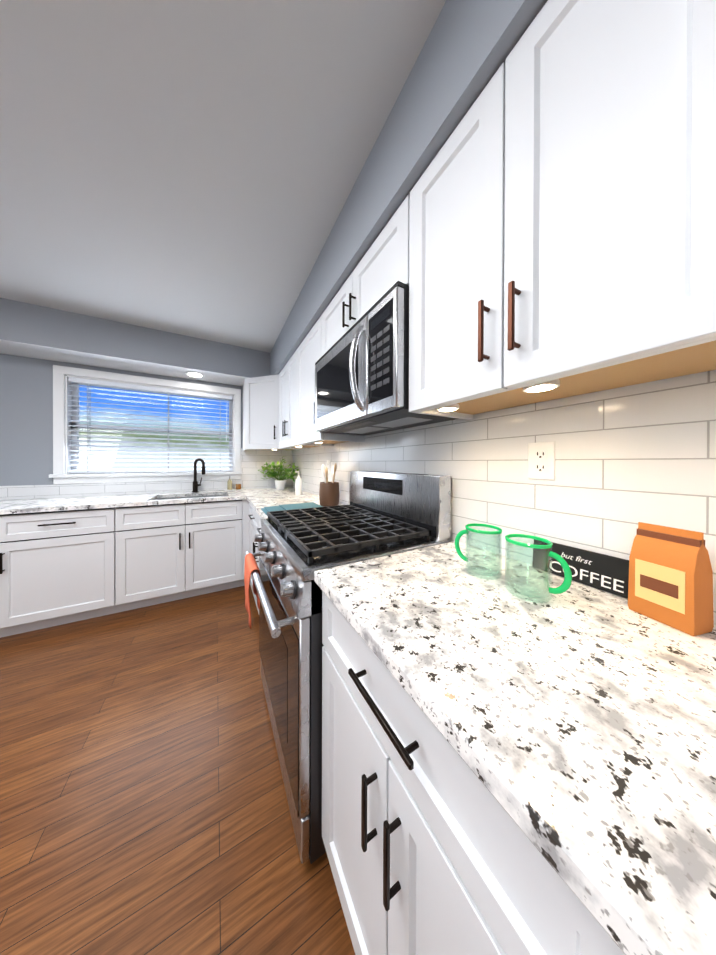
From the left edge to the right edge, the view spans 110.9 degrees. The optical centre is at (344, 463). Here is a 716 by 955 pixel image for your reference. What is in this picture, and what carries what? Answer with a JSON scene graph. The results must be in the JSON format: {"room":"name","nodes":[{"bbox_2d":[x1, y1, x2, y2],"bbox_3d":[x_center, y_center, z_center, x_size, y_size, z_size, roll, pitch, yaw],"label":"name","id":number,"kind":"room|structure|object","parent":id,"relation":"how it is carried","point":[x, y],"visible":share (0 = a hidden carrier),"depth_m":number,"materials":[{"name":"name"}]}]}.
{"room":"kitchen","nodes":[
{"label":"kitchen","id":0,"kind":"room"},
{"bbox_2d":[0,354,242,485],"bbox_3d":[-2.381,-0.006,2.376,4.040,2.440,0.120,0,0,-28],"label":"wall","id":1,"kind":"structure","parent":0,"point":[26,420],"depth_m":2.13,"materials":[{"name":"grey paint"}]},
{"bbox_2d":[49,365,241,483],"bbox_3d":[-1.926,-0.346,2.585,1.570,1.060,0.170,0,0,-28],"label":"window","id":2,"kind":"structure","parent":1,"relation":"in","point":[61,434],"depth_m":2.41,"materials":[{"name":"white paint"}]},
{"bbox_2d":[68,377,232,473],"bbox_3d":[-1.924,-0.351,2.581,1.368,0.883,0.062,0,0,-28],"label":"window blinds","id":3,"kind":"object","parent":2,"relation":"attached to","point":[89,382],"visible":0.98,"depth_m":2.52,"materials":[{"name":"white plastic"}]},
{"bbox_2d":[0,448,292,499],"bbox_3d":[-2.352,0.074,2.320,3.800,0.520,0.008,0,0,-28],"label":"wall tile","id":4,"kind":"structure","parent":1,"relation":"attached to","point":[253,461],"depth_m":2.58,"materials":[{"name":"white tile"}]},
{"bbox_2d":[0,586,354,954],"bbox_3d":[-1.289,1.251,0.291,4.040,0.050,4.840,0,0,-28],"label":"floor","id":5,"kind":"structure","parent":0,"point":[144,808],"depth_m":0.90,"materials":[{"name":"brown wood"}]},
{"bbox_2d":[0,506,139,637],"bbox_3d":[-2.199,0.778,2.057,0.630,0.876,0.599,0,0,-28],"label":"base cabinet","id":6,"kind":"object","parent":5,"relation":"on","point":[61,567],"depth_m":1.81,"materials":[{"name":"white paint"}]},
{"bbox_2d":[236,500,239,586],"bbox_3d":[-0.837,0.779,2.775,0.673,0.876,0.591,0,0,-28],"label":"base cabinet","id":7,"kind":"object","parent":5,"relation":"on","point":[237,501],"depth_m":2.34,"materials":[{"name":"white paint"}]},
{"bbox_2d":[0,487,294,514],"bbox_3d":[-1.855,0.424,2.222,2.989,0.236,0.624,0,0,-28],"label":"countertop","id":8,"kind":"structure","parent":7,"relation":"on","point":[18,506],"depth_m":2.06,"materials":[{"name":"stone"}]},
{"bbox_2d":[192,458,205,492],"bbox_3d":[-1.552,0.123,2.623,0.128,0.362,0.104,0,0,-28],"label":"faucet","id":9,"kind":"object","parent":8,"relation":"on","point":[196,484],"visible":1,"depth_m":2.61,"materials":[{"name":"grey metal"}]},
{"bbox_2d":[224,476,243,490],"bbox_3d":[-1.260,0.221,2.812,0.200,0.166,0.090,0,0,-28],"label":"tray","id":10,"kind":"object","parent":8,"relation":"on","point":[229,485],"visible":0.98,"depth_m":2.78,"materials":[{"name":"white ceramic"}]},
{"bbox_2d":[258,456,300,489],"bbox_3d":[-0.768,0.107,2.881,0.433,0.396,0.444,0,0,-28],"label":"plant","id":11,"kind":"object","parent":8,"relation":"on","point":[280,482],"visible":0.98,"depth_m":2.88,"materials":[{"name":"green plant"}]},
{"bbox_2d":[244,491,344,518],"bbox_3d":[-0.417,0.327,2.020,0.630,0.032,1.056,0,0,-28],"label":"countertop","id":12,"kind":"structure","parent":7,"relation":"on","point":[257,499],"depth_m":2.14,"materials":[{"name":"stone"}]},
{"bbox_2d":[261,502,322,514],"bbox_3d":[-0.334,0.300,1.642,0.385,0.023,0.285,0,0,-28],"label":"cloth","id":13,"kind":"object","parent":12,"relation":"on","point":[265,510],"visible":0.52,"depth_m":1.66,"materials":[{"name":"teal fabric"}]},
{"bbox_2d":[295,471,301,494],"bbox_3d":[-0.458,0.189,2.446,0.075,0.238,0.066,0,0,-28],"label":"soap dispenser","id":14,"kind":"object","parent":12,"relation":"on","point":[298,486],"visible":1,"depth_m":2.42,"materials":[{"name":"white"}]},
{"bbox_2d":[319,463,339,506],"bbox_3d":[-0.113,0.153,1.850,0.154,0.317,0.154,0,0,-28],"label":"utensil crock","id":15,"kind":"object","parent":12,"relation":"on","point":[329,493],"visible":1,"depth_m":1.79,"materials":[{"name":"brown wood"}]},
{"bbox_2d":[240,499,261,613],"bbox_3d":[-0.441,0.783,2.039,0.655,0.876,1.105,0,0,-28],"label":"base cabinet","id":16,"kind":"object","parent":5,"relation":"on","point":[250,520],"depth_m":2.35,"materials":[{"name":"white paint"}]},
{"bbox_2d":[244,470,450,863],"bbox_3d":[-0.060,0.636,1.180,0.738,1.180,0.750,0,0,-28],"label":"range","id":17,"kind":"object","parent":5,"relation":"on","point":[381,514],"visible":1,"depth_m":0.91,"materials":[{"name":"grey metal"}]},
{"bbox_2d":[244,553,260,628],"bbox_3d":[-0.447,0.595,1.183,0.056,0.259,0.216,0,0,-28],"label":"towel","id":18,"kind":"object","parent":17,"relation":"hanging from","point":[250,566],"depth_m":1.17,"materials":[{"name":"orange fabric"}]},
{"bbox_2d":[322,591,624,954],"bbox_3d":[0.345,0.792,0.598,0.599,0.876,0.642,0,0,-28],"label":"base cabinet","id":19,"kind":"object","parent":5,"relation":"on","point":[430,848],"visible":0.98,"depth_m":0.37,"materials":[{"name":"white paint"}]},
{"bbox_2d":[314,541,715,954],"bbox_3d":[0.566,0.338,0.150,0.624,0.032,1.637,0,0,-28],"label":"countertop","id":20,"kind":"structure","parent":19,"relation":"on","point":[575,724],"depth_m":0.32,"materials":[{"name":"stone"}]},
{"bbox_2d":[455,523,501,579],"bbox_3d":[0.395,0.251,0.729,0.094,0.134,0.126,0,0,-28],"label":"mug","id":21,"kind":"object","parent":20,"relation":"on","point":[465,558],"visible":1,"depth_m":0.71,"materials":[{"name":"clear glass"}]},
{"bbox_2d":[505,534,571,602],"bbox_3d":[0.458,0.252,0.589,0.094,0.134,0.128,0,0,-28],"label":"mug","id":22,"kind":"object","parent":20,"relation":"on","point":[564,586],"visible":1,"depth_m":0.58,"materials":[{"name":"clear glass"}]},
{"bbox_2d":[532,539,628,598],"bbox_3d":[0.629,0.274,0.670,0.022,0.088,0.200,0,0,-28],"label":"coffee sign","id":23,"kind":"object","parent":20,"relation":"on","point":[606,573],"visible":0.9,"depth_m":0.64,"materials":[{"name":"black wood"}]},
{"bbox_2d":[628,522,713,635],"bbox_3d":[0.663,0.225,0.505,0.059,0.190,0.091,0,0,-14],"label":"coffee bag","id":24,"kind":"object","parent":20,"relation":"on","point":[670,583],"visible":1,"depth_m":0.48,"materials":[{"name":"orange paper"}]},
{"bbox_2d":[0,0,445,352],"bbox_3d":[-1.282,-1.239,0.280,4.040,0.050,4.840,0,0,-28],"label":"ceiling","id":25,"kind":"structure","parent":0,"point":[191,168],"depth_m":0.94,"materials":[{"name":"white paint"}]},
{"bbox_2d":[0,0,547,385],"bbox_3d":[-1.283,-1.059,0.281,3.800,0.309,4.600,0,0,-28],"label":"soffit","id":26,"kind":"structure","parent":0,"point":[468,47],"depth_m":1.06,"materials":[{"name":"grey paint"}]},
{"bbox_2d":[185,371,204,377],"bbox_3d":[-1.531,-0.912,2.523,0.170,0.006,0.170,0,0,-28],"label":"recessed light","id":27,"kind":"object","parent":26,"relation":"in","point":[194,374],"visible":1,"depth_m":2.50,"materials":[{"name":"white paint"}]},
{"bbox_3d":[0.478,0.007,1.142,0.120,2.440,4.720,0,0,-28],"label":"wall","id":28,"kind":"structure","parent":0,"visible":0},
{"bbox_2d":[247,374,278,447],"bbox_3d":[-0.928,-0.544,2.699,0.293,0.738,0.628,0,0,-28],"label":"upper cabinet","id":29,"kind":"object","parent":28,"relation":"attached to","point":[263,391],"depth_m":2.57,"materials":[{"name":"white paint"}]},
{"bbox_2d":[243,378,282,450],"bbox_3d":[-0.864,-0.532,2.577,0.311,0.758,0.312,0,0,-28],"label":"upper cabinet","id":30,"kind":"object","parent":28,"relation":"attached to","point":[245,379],"depth_m":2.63,"materials":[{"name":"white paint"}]},
{"bbox_2d":[279,352,330,447],"bbox_3d":[-0.383,-0.541,2.295,0.314,0.738,0.649,0,0,-28],"label":"upper cabinet","id":31,"kind":"object","parent":28,"relation":"attached to","point":[287,374],"depth_m":2.19,"materials":[{"name":"white paint"}]},
{"bbox_2d":[295,319,364,443],"bbox_3d":[-0.118,-0.538,1.790,0.314,0.738,0.493,0,0,-28],"label":"upper cabinet","id":32,"kind":"object","parent":28,"relation":"attached to","point":[307,353],"depth_m":1.75,"materials":[{"name":"white paint"}]},
{"bbox_2d":[319,197,406,358],"bbox_3d":[0.175,-0.755,1.231,0.314,0.297,0.762,0,0,-28],"label":"upper cabinet","id":33,"kind":"object","parent":28,"relation":"attached to","point":[384,264],"depth_m":1.04,"materials":[{"name":"white paint"}]},
{"bbox_2d":[315,281,456,435],"bbox_3d":[0.128,-0.393,1.208,0.418,0.418,0.754,0,0,-28],"label":"microwave","id":34,"kind":"object","parent":33,"relation":"attached to","point":[362,375],"visible":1,"depth_m":0.97,"materials":[{"name":"grey metal"}]},
{"bbox_2d":[292,370,715,624],"bbox_3d":[0.395,0.072,1.163,0.008,0.550,4.592,0,0,-28],"label":"wall tile","id":35,"kind":"structure","parent":28,"relation":"attached to","point":[628,458],"depth_m":0.68,"materials":[{"name":"white tile"}]},
{"bbox_2d":[327,460,329,472],"bbox_3d":[-0.142,0.026,2.172,0.007,0.114,0.070,0,0,-28],"label":"electrical outlet","id":36,"kind":"object","parent":35,"relation":"attached to","point":[328,464],"visible":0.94,"depth_m":2.16,"materials":[{"name":"white plastic"}]},
{"bbox_2d":[528,442,554,479],"bbox_3d":[0.601,-0.009,0.753,0.007,0.114,0.070,0,0,-28],"label":"electrical outlet","id":37,"kind":"object","parent":35,"relation":"attached to","point":[541,460],"visible":1,"depth_m":0.75,"materials":[{"name":"white plastic"}]},
{"bbox_2d":[407,0,715,419],"bbox_3d":[0.494,-0.546,0.622,0.314,0.708,0.612,0,0,-28],"label":"upper cabinet","id":38,"kind":"object","parent":28,"relation":"attached to","point":[553,217],"depth_m":0.46,"materials":[{"name":"white paint"}]},
{"bbox_2d":[437,404,458,411],"bbox_3d":[0.338,-0.183,0.807,0.067,0.013,0.067,0,0,-37],"label":"recessed light","id":39,"kind":"object","parent":38,"relation":"attached to","point":[453,407],"depth_m":0.79,"materials":[{"name":"white paint"}]},
{"bbox_2d":[523,379,559,392],"bbox_3d":[0.459,-0.181,0.575,0.067,0.013,0.067,0,0,-37],"label":"recessed light","id":40,"kind":"object","parent":38,"relation":"attached to","point":[547,385],"depth_m":0.56,"materials":[{"name":"white paint"}]},
{"label":"outside","id":41,"kind":"structure","parent":0,"visible":0},
{"bbox_2d":[79,385,228,468],"bbox_3d":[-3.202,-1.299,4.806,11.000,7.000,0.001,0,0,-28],"label":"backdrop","id":42,"kind":"structure","parent":41,"point":[197,401],"depth_m":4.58,"materials":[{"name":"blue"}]}
]}

